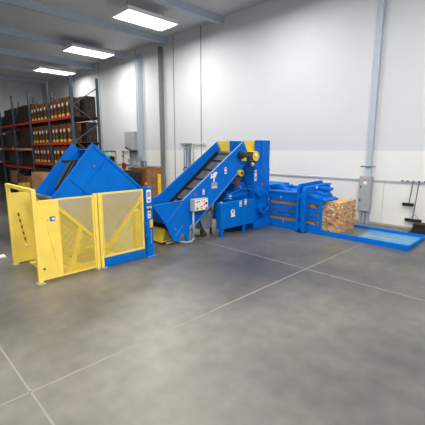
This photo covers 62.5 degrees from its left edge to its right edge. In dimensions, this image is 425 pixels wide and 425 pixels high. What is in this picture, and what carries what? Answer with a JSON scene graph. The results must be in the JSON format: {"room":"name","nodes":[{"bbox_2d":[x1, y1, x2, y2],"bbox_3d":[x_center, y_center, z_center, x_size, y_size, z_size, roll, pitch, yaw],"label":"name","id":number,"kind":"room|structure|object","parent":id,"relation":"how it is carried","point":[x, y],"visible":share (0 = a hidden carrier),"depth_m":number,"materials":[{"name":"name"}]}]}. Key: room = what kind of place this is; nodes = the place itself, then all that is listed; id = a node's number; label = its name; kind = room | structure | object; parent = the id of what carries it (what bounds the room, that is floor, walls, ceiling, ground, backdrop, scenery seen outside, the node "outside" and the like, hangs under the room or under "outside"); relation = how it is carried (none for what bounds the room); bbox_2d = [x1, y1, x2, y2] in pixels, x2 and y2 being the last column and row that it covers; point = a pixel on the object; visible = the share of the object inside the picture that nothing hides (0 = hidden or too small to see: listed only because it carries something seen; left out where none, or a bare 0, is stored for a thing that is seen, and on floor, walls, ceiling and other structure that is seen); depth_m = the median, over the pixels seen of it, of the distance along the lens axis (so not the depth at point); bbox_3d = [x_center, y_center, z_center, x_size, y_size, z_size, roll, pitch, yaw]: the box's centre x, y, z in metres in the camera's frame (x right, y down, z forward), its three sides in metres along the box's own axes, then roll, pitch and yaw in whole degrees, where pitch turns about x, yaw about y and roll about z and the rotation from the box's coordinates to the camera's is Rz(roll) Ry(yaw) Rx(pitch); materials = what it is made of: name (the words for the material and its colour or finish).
{"room":"waste facility","nodes":[
{"label":"waste facility","id":0,"kind":"room"},
{"bbox_2d":[0,79,42,149],"bbox_3d":[-24.340,-7.041,28.707,20.700,9.200,0.200,-10,14,-44],"label":"wall","id":1,"kind":"structure","parent":0,"point":[17,89],"depth_m":33.45,"materials":[{"name":"paint"}]},
{"bbox_2d":[0,0,268,80],"bbox_3d":[-9.258,-8.903,12.652,20.900,0.200,43.400,-10,14,-44],"label":"ceiling","id":2,"kind":"structure","parent":0,"point":[13,17],"depth_m":18.59,"materials":[{"name":"grey metal"}]},
{"bbox_2d":[0,74,49,84],"bbox_3d":[-22.938,-11.115,26.375,20.500,0.350,0.240,-10,14,-44],"label":"ceiling beam","id":3,"kind":"structure","parent":2,"relation":"attached to","point":[6,77],"depth_m":31.83,"materials":[{"name":"grey metal"}]},
{"bbox_2d":[0,63,67,77],"bbox_3d":[-19.711,-10.530,23.149,20.500,0.350,0.240,-10,14,-44],"label":"ceiling beam","id":4,"kind":"structure","parent":2,"relation":"attached to","point":[2,65],"depth_m":27.64,"materials":[{"name":"grey metal"}]},
{"bbox_2d":[0,48,93,69],"bbox_3d":[-16.484,-9.944,19.924,20.500,0.350,0.240,-10,14,-44],"label":"ceiling beam","id":5,"kind":"structure","parent":2,"relation":"attached to","point":[3,51],"depth_m":24.43,"materials":[{"name":"grey metal"}]},
{"bbox_2d":[33,61,75,75],"bbox_3d":[-12.011,-11.019,26.628,2.700,0.630,1.400,-10,14,-44],"label":"ceiling light","id":6,"kind":"object","parent":2,"relation":"hanging from","point":[45,69],"visible":0.89,"depth_m":26.46,"materials":[{"name":"white paint"}]},
{"bbox_2d":[35,68,73,74],"bbox_3d":[-12.011,-10.748,26.677,2.600,0.020,1.300,-10,14,-44],"label":"diffuser","id":7,"kind":"object","parent":6,"relation":"attached to","point":[47,70],"depth_m":26.63,"materials":[{"name":"white plastic"}]},
{"bbox_2d":[0,26,125,58],"bbox_3d":[-13.257,-9.358,16.698,20.500,0.350,0.240,-10,14,-44],"label":"ceiling beam","id":8,"kind":"structure","parent":2,"relation":"attached to","point":[7,31],"depth_m":20.03,"materials":[{"name":"grey metal"}]},
{"bbox_2d":[0,0,166,44],"bbox_3d":[-10.030,-8.773,13.473,20.500,0.350,0.240,-10,14,-44],"label":"ceiling beam","id":9,"kind":"structure","parent":2,"relation":"attached to","point":[30,5],"depth_m":16.98,"materials":[{"name":"grey metal"}]},
{"bbox_2d":[62,40,114,58],"bbox_3d":[-7.528,-10.053,21.305,2.700,0.630,1.400,-10,14,-44],"label":"ceiling light","id":10,"kind":"object","parent":2,"relation":"hanging from","point":[73,48],"visible":1,"depth_m":21.17,"materials":[{"name":"white paint"}]},
{"bbox_2d":[64,46,111,57],"bbox_3d":[-7.528,-9.782,21.354,2.600,0.020,1.300,-10,14,-44],"label":"diffuser","id":11,"kind":"object","parent":10,"relation":"attached to","point":[83,50],"depth_m":21.17,"materials":[{"name":"white plastic"}]},
{"bbox_2d":[111,1,178,30],"bbox_3d":[-3.045,-9.086,15.983,2.700,0.630,1.400,-10,14,-44],"label":"ceiling light","id":12,"kind":"object","parent":2,"relation":"hanging from","point":[129,13],"visible":1,"depth_m":15.81,"materials":[{"name":"white paint"}]},
{"bbox_2d":[115,9,174,29],"bbox_3d":[-3.045,-8.816,16.032,2.600,0.020,1.300,-10,14,-44],"label":"diffuser","id":13,"kind":"object","parent":12,"relation":"attached to","point":[140,17],"depth_m":15.90,"materials":[{"name":"white plastic"}]},
{"bbox_2d":[149,0,223,24],"bbox_3d":[-6.803,-8.187,10.247,20.500,0.350,0.240,-10,14,-44],"label":"ceiling beam","id":14,"kind":"structure","parent":2,"relation":"attached to","point":[179,5],"depth_m":15.87,"materials":[{"name":"grey metal"}]},
{"bbox_2d":[0,183,424,424],"bbox_3d":[-9.258,0.345,14.331,20.900,0.200,43.400,-10,14,-44],"label":"floor","id":15,"kind":"structure","parent":0,"point":[307,347],"depth_m":5.40,"materials":[{"name":"concrete"}]},
{"bbox_2d":[0,162,8,183],"bbox_3d":[-16.743,-3.246,28.796,0.900,1.700,2.460,-10,14,-44],"label":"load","id":16,"kind":"object","parent":15,"relation":"on","point":[2,175],"visible":0.22,"depth_m":28.53},
{"bbox_2d":[7,163,14,182],"bbox_3d":[-14.849,-2.902,26.902,0.900,1.700,2.460,-10,14,-44],"label":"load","id":17,"kind":"object","parent":15,"relation":"on","point":[10,168],"visible":0.11,"depth_m":27.10},
{"bbox_2d":[18,182,29,191],"bbox_3d":[-8.604,-0.800,16.490,0.500,1.276,1.600,-10,14,-44],"label":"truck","id":18,"kind":"object","parent":15,"relation":"on","point":[26,184],"visible":0.21,"depth_m":16.28,"materials":[{"name":"yellow metal"}]},
{"bbox_2d":[19,168,30,175],"bbox_3d":[-12.954,-2.559,25.009,0.900,1.700,2.460,-10,14,-44],"label":"load","id":19,"kind":"object","parent":15,"relation":"on","point":[22,169],"visible":0.02,"depth_m":24.46},
{"bbox_2d":[0,346,54,424],"bbox_3d":[-10.826,0.522,12.795,0.024,0.002,43.000,-10,14,-44],"label":"joint","id":20,"kind":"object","parent":15,"relation":"attached to","point":[1,349],"depth_m":4.15,"materials":[{"name":"grey concrete"}]},
{"bbox_2d":[0,97,55,182],"bbox_3d":[-12.954,-4.477,24.661,1.190,5.600,13.600,-10,14,-44],"label":"rack","id":21,"kind":"object","parent":15,"relation":"on","point":[54,98],"visible":0.09,"depth_m":25.51,"materials":[{"name":"metal"}]},
{"bbox_2d":[0,150,6,160],"bbox_3d":[-16.743,-4.697,28.532,0.900,0.850,2.460,-10,14,-44],"label":"load","id":22,"kind":"object","parent":21,"relation":"on","point":[1,155],"visible":0.17,"depth_m":28.02},
{"bbox_2d":[2,117,10,130],"bbox_3d":[-14.849,-6.641,26.224,0.900,1.100,2.460,-10,14,-44],"label":"load","id":23,"kind":"object","parent":21,"relation":"on","point":[3,119],"visible":0.11,"depth_m":26.39},
{"bbox_2d":[6,150,13,160],"bbox_3d":[-14.849,-4.354,26.639,0.900,0.850,2.460,-10,14,-44],"label":"load","id":24,"kind":"object","parent":21,"relation":"on","point":[7,151],"visible":0.11,"depth_m":26.78},
{"bbox_2d":[29,176,32,188],"bbox_3d":[-7.727,-0.807,15.583,0.500,1.620,0.600,-10,14,-44],"label":"carton","id":25,"kind":"object","parent":15,"relation":"on","point":[30,177],"visible":0.11,"depth_m":15.39,"materials":[{"name":"cardboard"}]},
{"bbox_2d":[37,167,51,171],"bbox_3d":[-7.626,-1.232,17.140,0.900,1.900,2.250,-10,14,-44],"label":"load","id":26,"kind":"object","parent":15,"relation":"on","point":[40,169],"visible":0.13,"depth_m":16.98},
{"bbox_2d":[0,74,101,188],"bbox_3d":[-8.629,-3.233,17.805,1.250,5.600,10.280,-10,14,-44],"label":"rack","id":27,"kind":"object","parent":15,"relation":"on","point":[72,118],"visible":0.52,"depth_m":15.86,"materials":[{"name":"metal"}]},
{"bbox_2d":[4,108,18,125],"bbox_3d":[-11.255,-5.445,20.195,0.800,0.900,2.100,-10,14,-44],"label":"load","id":28,"kind":"object","parent":27,"relation":"on","point":[7,114],"visible":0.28,"depth_m":19.84},
{"bbox_2d":[6,132,20,147],"bbox_3d":[-11.378,-4.228,20.543,0.800,0.900,1.850,-10,14,-44],"label":"load","id":29,"kind":"object","parent":27,"relation":"on","point":[9,136],"visible":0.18,"depth_m":20.09},
{"bbox_2d":[9,152,23,164],"bbox_3d":[-11.185,-3.192,20.604,0.700,0.720,2.400,-10,14,-44],"label":"load","id":30,"kind":"object","parent":27,"relation":"on","point":[12,154],"visible":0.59,"depth_m":20.34},
{"bbox_2d":[23,176,29,182],"bbox_3d":[-9.969,-1.713,18.951,0.280,0.500,0.800,-10,14,-44],"label":"carton","id":31,"kind":"object","parent":27,"relation":"on","point":[25,178],"visible":0.39,"depth_m":18.79,"materials":[{"name":"cardboard"}]},
{"bbox_2d":[18,104,36,122],"bbox_3d":[-9.414,-5.111,18.355,0.800,0.900,2.150,-10,14,-44],"label":"load","id":32,"kind":"object","parent":27,"relation":"on","point":[23,116],"visible":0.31,"depth_m":18.15},
{"bbox_2d":[20,130,45,147],"bbox_3d":[-9.537,-3.894,18.702,0.800,0.900,1.900,-10,14,-44],"label":"load","id":33,"kind":"object","parent":27,"relation":"on","point":[25,139],"visible":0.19,"depth_m":18.40},
{"bbox_2d":[31,106,34,120],"bbox_3d":[-8.506,-4.783,16.998,0.460,0.740,0.270,-10,14,-44],"label":"carton","id":34,"kind":"object","parent":27,"relation":"on","point":[32,107],"visible":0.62,"depth_m":16.82,"materials":[{"name":"brown cardboard"}]},
{"bbox_2d":[33,127,36,142],"bbox_3d":[-8.506,-3.780,17.180,0.460,0.740,0.270,-10,14,-44],"label":"carton","id":35,"kind":"object","parent":27,"relation":"on","point":[34,129],"visible":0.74,"depth_m":17.00,"materials":[{"name":"brown cardboard"}]},
{"bbox_2d":[33,105,37,120],"bbox_3d":[-8.253,-4.738,16.746,0.460,0.740,0.270,-10,14,-44],"label":"carton","id":36,"kind":"object","parent":27,"relation":"on","point":[35,106],"visible":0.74,"depth_m":16.56,"materials":[{"name":"brown cardboard"}]},
{"bbox_2d":[34,146,37,161],"bbox_3d":[-8.506,-2.894,17.341,0.460,0.740,0.270,-10,14,-44],"label":"carton","id":37,"kind":"object","parent":27,"relation":"on","point":[36,152],"visible":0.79,"depth_m":17.16,"materials":[{"name":"brown cardboard"}]},
{"bbox_2d":[23,152,51,166],"bbox_3d":[-9.343,-2.858,18.763,0.700,0.720,2.450,-10,14,-44],"label":"load","id":38,"kind":"object","parent":27,"relation":"on","point":[28,161],"visible":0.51,"depth_m":18.69},
{"bbox_2d":[35,127,39,142],"bbox_3d":[-8.253,-3.734,16.928,0.460,0.740,0.270,-10,14,-44],"label":"carton","id":39,"kind":"object","parent":27,"relation":"on","point":[36,128],"visible":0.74,"depth_m":16.74,"materials":[{"name":"brown cardboard"}]},
{"bbox_2d":[37,104,40,119],"bbox_3d":[-7.931,-4.679,16.423,0.460,0.740,0.270,-10,14,-44],"label":"carton","id":40,"kind":"object","parent":27,"relation":"on","point":[38,105],"visible":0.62,"depth_m":16.24,"materials":[{"name":"brown cardboard"}]},
{"bbox_2d":[37,146,41,161],"bbox_3d":[-8.253,-2.849,17.089,0.460,0.740,0.270,-10,14,-44],"label":"carton","id":41,"kind":"object","parent":27,"relation":"on","point":[38,147],"visible":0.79,"depth_m":16.89,"materials":[{"name":"brown cardboard"}]},
{"bbox_2d":[39,127,42,142],"bbox_3d":[-7.931,-3.675,16.605,0.460,0.740,0.270,-10,14,-44],"label":"carton","id":42,"kind":"object","parent":27,"relation":"on","point":[40,128],"visible":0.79,"depth_m":16.43,"materials":[{"name":"brown cardboard"}]},
{"bbox_2d":[40,103,43,119],"bbox_3d":[-7.678,-4.633,16.171,0.460,0.740,0.270,-10,14,-44],"label":"carton","id":43,"kind":"object","parent":27,"relation":"on","point":[41,104],"visible":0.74,"depth_m":15.97,"materials":[{"name":"brown cardboard"}]},
{"bbox_2d":[40,146,43,161],"bbox_3d":[-7.931,-2.790,16.766,0.460,0.740,0.270,-10,14,-44],"label":"carton","id":44,"kind":"object","parent":27,"relation":"on","point":[42,150],"visible":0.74,"depth_m":16.58,"materials":[{"name":"brown cardboard"}]},
{"bbox_2d":[42,126,45,142],"bbox_3d":[-7.678,-3.630,16.353,0.460,0.740,0.270,-10,14,-44],"label":"carton","id":45,"kind":"object","parent":27,"relation":"on","point":[43,127],"visible":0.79,"depth_m":16.16,"materials":[{"name":"brown cardboard"}]},
{"bbox_2d":[43,146,47,161],"bbox_3d":[-7.678,-2.744,16.514,0.460,0.740,0.270,-10,14,-44],"label":"carton","id":46,"kind":"object","parent":27,"relation":"on","point":[44,147],"visible":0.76,"depth_m":16.32,"materials":[{"name":"brown cardboard"}]},
{"bbox_2d":[43,102,50,118],"bbox_3d":[-7.355,-4.575,15.848,0.460,0.740,0.270,-10,14,-44],"label":"carton","id":47,"kind":"object","parent":27,"relation":"on","point":[44,103],"visible":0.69,"depth_m":15.67,"materials":[{"name":"brown cardboard"}]},
{"bbox_2d":[45,126,52,142],"bbox_3d":[-7.355,-3.571,16.030,0.460,0.740,0.270,-10,14,-44],"label":"carton","id":48,"kind":"object","parent":27,"relation":"on","point":[46,127],"visible":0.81,"depth_m":15.86,"materials":[{"name":"brown cardboard"}]},
{"bbox_2d":[47,146,54,162],"bbox_3d":[-7.355,-2.686,16.191,0.460,0.740,0.270,-10,14,-44],"label":"carton","id":49,"kind":"object","parent":27,"relation":"on","point":[48,147],"visible":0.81,"depth_m":16.02,"materials":[{"name":"brown cardboard"}]},
{"bbox_2d":[50,100,53,117],"bbox_3d":[-6.787,-4.471,15.280,0.460,0.740,0.270,-10,14,-44],"label":"carton","id":50,"kind":"object","parent":27,"relation":"on","point":[51,102],"visible":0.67,"depth_m":15.09,"materials":[{"name":"brown cardboard"}]},
{"bbox_2d":[52,125,55,141],"bbox_3d":[-6.787,-3.468,15.462,0.460,0.740,0.270,-10,14,-44],"label":"carton","id":51,"kind":"object","parent":27,"relation":"on","point":[53,126],"visible":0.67,"depth_m":15.27,"materials":[{"name":"brown cardboard"}]},
{"bbox_2d":[53,100,58,117],"bbox_3d":[-6.535,-4.426,15.028,0.460,0.740,0.270,-10,14,-44],"label":"carton","id":52,"kind":"object","parent":27,"relation":"on","point":[55,102],"visible":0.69,"depth_m":14.84,"materials":[{"name":"brown cardboard"}]},
{"bbox_2d":[54,146,57,162],"bbox_3d":[-6.787,-2.582,15.623,0.460,0.740,0.270,-10,14,-44],"label":"carton","id":53,"kind":"object","parent":27,"relation":"on","point":[55,147],"visible":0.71,"depth_m":15.44,"materials":[{"name":"brown cardboard"}]},
{"bbox_2d":[55,125,60,141],"bbox_3d":[-6.535,-3.422,15.210,0.460,0.740,0.270,-10,14,-44],"label":"carton","id":54,"kind":"object","parent":27,"relation":"on","point":[57,128],"visible":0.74,"depth_m":15.02,"materials":[{"name":"brown cardboard"}]},
{"bbox_2d":[57,99,61,116],"bbox_3d":[-6.212,-4.367,14.705,0.460,0.740,0.270,-10,14,-44],"label":"carton","id":55,"kind":"object","parent":27,"relation":"on","point":[58,100],"visible":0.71,"depth_m":14.53,"materials":[{"name":"brown cardboard"}]},
{"bbox_2d":[57,146,61,160],"bbox_3d":[-6.535,-2.537,15.371,0.460,0.740,0.270,-10,14,-44],"label":"carton","id":56,"kind":"object","parent":27,"relation":"on","point":[59,154],"visible":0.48,"depth_m":15.16,"materials":[{"name":"brown cardboard"}]},
{"bbox_2d":[59,124,63,141],"bbox_3d":[-6.212,-3.364,14.887,0.460,0.740,0.270,-10,14,-44],"label":"carton","id":57,"kind":"object","parent":27,"relation":"on","point":[60,125],"visible":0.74,"depth_m":14.71,"materials":[{"name":"brown cardboard"}]},
{"bbox_2d":[61,146,64,154],"bbox_3d":[-6.212,-2.478,15.048,0.460,0.740,0.270,-10,14,-44],"label":"carton","id":58,"kind":"object","parent":27,"relation":"on","point":[62,147],"visible":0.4,"depth_m":14.84,"materials":[{"name":"brown cardboard"}]},
{"bbox_2d":[61,98,66,115],"bbox_3d":[-5.959,-4.321,14.453,0.460,0.740,0.270,-10,14,-44],"label":"carton","id":59,"kind":"object","parent":27,"relation":"on","point":[63,100],"visible":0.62,"depth_m":14.26,"materials":[{"name":"brown cardboard"}]},
{"bbox_2d":[63,124,68,141],"bbox_3d":[-5.959,-3.318,14.635,0.460,0.740,0.270,-10,14,-44],"label":"carton","id":60,"kind":"object","parent":27,"relation":"on","point":[65,128],"visible":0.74,"depth_m":14.44,"materials":[{"name":"brown cardboard"}]},
{"bbox_2d":[65,96,79,115],"bbox_3d":[-5.637,-4.263,14.130,0.460,0.740,0.270,-10,14,-44],"label":"carton","id":61,"kind":"object","parent":27,"relation":"on","point":[76,111],"visible":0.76,"depth_m":14.04,"materials":[{"name":"brown cardboard"}]},
{"bbox_2d":[67,123,81,141],"bbox_3d":[-5.637,-3.259,14.312,0.460,0.740,0.270,-10,14,-44],"label":"carton","id":62,"kind":"object","parent":27,"relation":"on","point":[78,133],"visible":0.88,"depth_m":14.22,"materials":[{"name":"brown cardboard"}]},
{"bbox_2d":[66,145,97,148],"bbox_3d":[-5.729,-2.561,15.338,0.450,0.800,2.200,-10,14,-44],"label":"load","id":63,"kind":"object","parent":27,"relation":"on","point":[85,146],"visible":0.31,"depth_m":14.56},
{"bbox_2d":[78,96,95,116],"bbox_3d":[-5.729,-4.450,14.995,0.450,0.800,2.200,-10,14,-44],"label":"load","id":64,"kind":"object","parent":27,"relation":"on","point":[87,104],"visible":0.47,"depth_m":14.22},
{"bbox_2d":[79,122,97,141],"bbox_3d":[-5.729,-3.447,15.178,0.450,0.800,2.200,-10,14,-44],"label":"load","id":65,"kind":"object","parent":27,"relation":"on","point":[91,136],"visible":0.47,"depth_m":14.41},
{"bbox_3d":[-11.330,-1.667,20.379,0.280,0.100,1.900,-10,14,-44],"label":"shelf","id":66,"kind":"object","parent":27,"relation":"attached to","visible":0},
{"bbox_2d":[10,170,16,182],"bbox_3d":[-11.576,-2.105,20.553,0.200,0.700,1.000,-10,14,-44],"label":"carton","id":67,"kind":"object","parent":66,"relation":"on","point":[13,172],"visible":0.73,"depth_m":20.47,"materials":[{"name":"cardboard"}]},
{"bbox_2d":[16,173,23,182],"bbox_3d":[-10.955,-1.931,19.958,0.220,0.570,0.650,-10,14,-44],"label":"carton","id":68,"kind":"object","parent":66,"relation":"on","point":[21,175],"visible":0.49,"depth_m":19.74,"materials":[{"name":"cardboard"}]},
{"bbox_2d":[5,183,145,284],"bbox_3d":[-3.253,0.231,8.803,2.922,2.000,1.935,-10,14,-44],"label":"fence","id":69,"kind":"object","parent":15,"relation":"on","point":[35,231],"visible":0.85,"depth_m":8.20,"materials":[{"name":"yellow metal"}]},
{"bbox_2d":[35,143,141,271],"bbox_3d":[-3.052,-0.260,8.876,2.432,2.940,1.465,-10,14,-44],"label":"bin","id":70,"kind":"object","parent":15,"relation":"on","point":[79,172],"visible":0.65,"depth_m":8.38,"materials":[{"name":"blue metal"}]},
{"bbox_2d":[142,182,156,257],"bbox_3d":[-1.693,0.186,9.164,0.330,1.960,0.300,-10,14,-44],"label":"post","id":71,"kind":"object","parent":15,"relation":"on","point":[147,190],"visible":0.98,"depth_m":9.09,"materials":[{"name":"blue metal"}]},
{"bbox_2d":[157,174,160,194],"bbox_3d":[-2.306,-0.801,15.274,0.160,1.720,0.156,-10,14,-44],"label":"bollard","id":72,"kind":"object","parent":15,"relation":"on","point":[158,175],"visible":0.48,"depth_m":15.12,"materials":[{"name":"yellow metal"}]},
{"bbox_2d":[153,226,173,244],"bbox_3d":[-1.607,0.650,10.839,0.550,0.449,0.810,-10,14,-44],"label":"guard","id":73,"kind":"object","parent":15,"relation":"on","point":[161,236],"visible":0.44,"depth_m":10.55,"materials":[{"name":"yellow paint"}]},
{"bbox_2d":[166,197,207,243],"bbox_3d":[-0.747,0.258,10.493,1.329,1.337,0.406,-3,11,-19],"label":"panel","id":74,"kind":"object","parent":15,"relation":"on","point":[197,204],"visible":0.95,"depth_m":10.46,"materials":[{"name":"grey paint"}]},
{"bbox_2d":[132,141,258,243],"bbox_3d":[-0.435,-0.777,11.334,4.380,3.080,1.597,-10,14,-44],"label":"conveyor","id":75,"kind":"object","parent":15,"relation":"on","point":[214,170],"visible":0.94,"depth_m":11.35,"materials":[{"name":"blue metal"}]},
{"bbox_2d":[0,228,396,405],"bbox_3d":[-0.560,1.825,5.618,20.500,0.002,0.024,-10,14,-44],"label":"joint","id":76,"kind":"object","parent":15,"relation":"attached to","point":[396,228],"depth_m":5.17,"materials":[{"name":"grey concrete"}]},
{"bbox_2d":[195,204,213,236],"bbox_3d":[-0.365,0.104,11.595,0.785,1.252,0.634,-10,14,-44],"label":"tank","id":77,"kind":"object","parent":15,"relation":"on","point":[205,222],"visible":0.47,"depth_m":11.56,"materials":[{"name":"grey metal"}]},
{"bbox_2d":[1,186,423,300],"bbox_3d":[-6.479,-0.242,17.005,0.024,0.002,43.000,-10,14,-44],"label":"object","id":78,"kind":"structure","parent":15,"relation":"attached to","point":[1,186],"depth_m":8.06,"materials":[{"name":"grey concrete"}]},
{"bbox_2d":[210,140,337,237],"bbox_3d":[1.833,-0.962,12.298,4.150,3.100,4.080,-10,14,-44],"label":"baler","id":79,"kind":"object","parent":15,"relation":"on","point":[245,202],"visible":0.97,"depth_m":12.23,"materials":[{"name":"blue paint"}]},
{"bbox_2d":[270,195,332,224],"bbox_3d":[3.224,-0.127,12.773,1.277,1.116,1.858,-10,14,-44],"label":"cardboard","id":80,"kind":"object","parent":79,"relation":"on","point":[271,200],"visible":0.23,"depth_m":12.41,"materials":[{"name":"brown cardboard"}]},
{"bbox_2d":[357,176,373,223],"bbox_3d":[5.770,-0.479,13.272,0.255,1.800,0.440,-10,14,-44],"label":"electrical box","id":81,"kind":"object","parent":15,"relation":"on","point":[365,182],"visible":1,"depth_m":13.17,"materials":[{"name":"grey paint"}]},
{"bbox_2d":[321,224,424,250],"bbox_3d":[5.071,0.720,11.179,1.580,0.190,2.620,-10,14,-44],"label":"tray","id":82,"kind":"object","parent":15,"relation":"on","point":[399,240],"visible":0.88,"depth_m":10.91,"materials":[{"name":"blue paint"}]},
{"bbox_2d":[317,198,356,232],"bbox_3d":[4.245,0.066,11.958,1.283,1.008,0.866,-10,14,-44],"label":"bale","id":83,"kind":"object","parent":82,"relation":"on","point":[338,215],"visible":0.86,"depth_m":11.58,"materials":[{"name":"cardboard"}]},
{"bbox_2d":[408,222,424,234],"bbox_3d":[7.000,0.540,11.778,0.440,0.330,0.640,-10,14,-44],"label":"bin","id":84,"kind":"object","parent":15,"relation":"on","point":[418,227],"visible":0.92,"depth_m":11.66,"materials":[{"name":"plastic"}]},
{"bbox_3d":[-4.104,-0.436,16.401,0.760,0.598,1.690,-10,14,-44],"label":"crate","id":85,"kind":"object","parent":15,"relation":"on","visible":0},
{"bbox_3d":[-4.104,-1.026,16.294,0.760,0.598,1.690,-10,14,-44],"label":"crate","id":86,"kind":"object","parent":85,"relation":"on","visible":0},
{"bbox_2d":[123,170,140,184],"bbox_3d":[-4.107,-1.616,16.184,0.768,0.598,1.690,-10,14,-44],"label":"crate","id":87,"kind":"object","parent":86,"relation":"on","point":[135,175],"visible":0.26,"depth_m":15.73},
{"bbox_3d":[-7.096,-0.350,14.942,0.600,0.950,1.200,-10,14,-44],"label":"carton","id":88,"kind":"object","parent":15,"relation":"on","visible":0},
{"bbox_2d":[31,171,48,190],"bbox_3d":[-7.096,-1.250,14.779,0.600,0.880,1.200,-10,14,-44],"label":"carton","id":89,"kind":"object","parent":88,"relation":"on","point":[37,177],"visible":0.37,"depth_m":14.54,"materials":[{"name":"cardboard"}]},
{"bbox_3d":[-3.065,-0.273,16.814,0.910,0.130,1.250,-10,14,-44],"label":"wooden pallet","id":90,"kind":"object","parent":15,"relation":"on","visible":0},
{"bbox_2d":[152,187,162,196],"bbox_3d":[-3.069,-0.774,16.719,0.860,0.890,1.150,-10,14,-44],"label":"carton","id":91,"kind":"object","parent":90,"relation":"on","point":[154,190],"visible":0.12,"depth_m":16.28,"materials":[{"name":"cardboard"}]},
{"bbox_2d":[133,167,162,187],"bbox_3d":[-3.069,-1.694,16.552,0.860,0.980,1.150,-10,14,-44],"label":"carton","id":92,"kind":"object","parent":91,"relation":"on","point":[148,174],"visible":0.77,"depth_m":16.11,"materials":[{"name":"cardboard"}]},
{"bbox_2d":[41,0,424,226],"bbox_3d":[-1.882,-5.576,20.635,0.200,9.200,43.000,-10,14,-44],"label":"wall","id":93,"kind":"structure","parent":0,"point":[296,76],"depth_m":14.97,"materials":[{"name":"paint"}]},
{"bbox_2d":[98,63,102,143],"bbox_3d":[-8.620,-6.807,27.220,0.006,9.130,0.060,-10,14,-44],"label":"trim","id":94,"kind":"structure","parent":93,"relation":"attached to","point":[98,63],"depth_m":26.92,"materials":[{"name":"grey metal"}]},
{"bbox_2d":[128,151,134,170],"bbox_3d":[-5.729,-3.477,24.691,0.190,1.820,0.650,-10,14,-44],"label":"boxes","id":95,"kind":"object","parent":93,"relation":"attached to","point":[132,163],"visible":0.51,"depth_m":24.62,"materials":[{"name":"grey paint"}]},
{"bbox_2d":[134,53,145,166],"bbox_3d":[-4.814,-6.295,23.199,0.220,7.900,0.808,-10,14,-44],"label":"column","id":96,"kind":"structure","parent":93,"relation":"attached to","point":[137,58],"depth_m":23.03,"materials":[{"name":"grey metal"}]},
{"bbox_2d":[124,131,137,151],"bbox_3d":[-5.534,-4.846,24.031,0.400,1.350,1.200,-10,14,-44],"label":"electrical box","id":97,"kind":"object","parent":96,"relation":"attached to","point":[130,137],"visible":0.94,"depth_m":23.75,"materials":[{"name":"grey paint"}]},
{"bbox_2d":[158,46,165,189],"bbox_3d":[-3.114,-5.551,21.618,0.195,8.800,0.240,-10,14,-44],"label":"wall column","id":98,"kind":"structure","parent":93,"relation":"attached to","point":[160,48],"depth_m":21.45,"materials":[{"name":"grey metal"}]},
{"bbox_2d":[173,50,175,178],"bbox_3d":[-2.271,-5.655,20.873,0.006,9.130,0.060,-10,14,-44],"label":"trim","id":99,"kind":"structure","parent":93,"relation":"attached to","point":[173,50],"depth_m":20.82,"materials":[{"name":"grey metal"}]},
{"bbox_2d":[180,143,205,170],"bbox_3d":[-1.162,-3.123,20.018,0.170,1.663,2.100,-10,14,-44],"label":"pipes","id":100,"kind":"object","parent":93,"relation":"attached to","point":[186,147],"visible":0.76,"depth_m":20.23,"materials":[{"name":"grey metal"}]},
{"bbox_2d":[200,25,201,154],"bbox_3d":[-0.623,-5.356,19.226,0.006,9.130,0.060,-10,14,-44],"label":"trim","id":101,"kind":"structure","parent":93,"relation":"attached to","point":[200,25],"depth_m":19.11,"materials":[{"name":"grey metal"}]},
{"bbox_2d":[269,173,424,184],"bbox_3d":[7.330,-0.955,11.795,0.030,0.065,16.500,-10,14,-44],"label":"trim","id":102,"kind":"structure","parent":93,"relation":"attached to","point":[269,173],"depth_m":13.88,"materials":[{"name":"grey metal"}]},
{"bbox_2d":[360,0,385,175],"bbox_3d":[5.821,-5.007,12.466,0.160,7.400,0.530,-10,14,-44],"label":"steel column","id":103,"kind":"structure","parent":93,"relation":"attached to","point":[381,8],"depth_m":12.52,"materials":[{"name":"grey metal"}]},
{"bbox_2d":[355,219,411,228],"bbox_3d":[-1.961,-1.071,21.375,0.020,0.070,43.000,-10,14,-44],"label":"baseboard","id":104,"kind":"structure","parent":93,"relation":"attached to","point":[355,219],"depth_m":12.87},
{"bbox_3d":[7.024,-1.059,12.040,0.098,0.063,1.000,-10,14,-44],"label":"rack","id":105,"kind":"object","parent":93,"relation":"attached to","visible":0},
{"bbox_2d":[402,181,413,206],"bbox_3d":[6.842,-0.653,12.188,0.100,0.871,0.360,-10,14,-44],"label":"push broom","id":106,"kind":"object","parent":105,"relation":"hanging from","point":[403,203],"visible":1,"depth_m":12.17,"materials":[{"name":"black plastic"}]},
{"bbox_2d":[404,182,421,221],"bbox_3d":[6.989,-0.361,12.089,0.100,1.411,0.520,-10,14,-44],"label":"push broom","id":107,"kind":"object","parent":105,"relation":"hanging from","point":[405,219],"visible":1,"depth_m":12.12,"materials":[{"name":"black plastic"}]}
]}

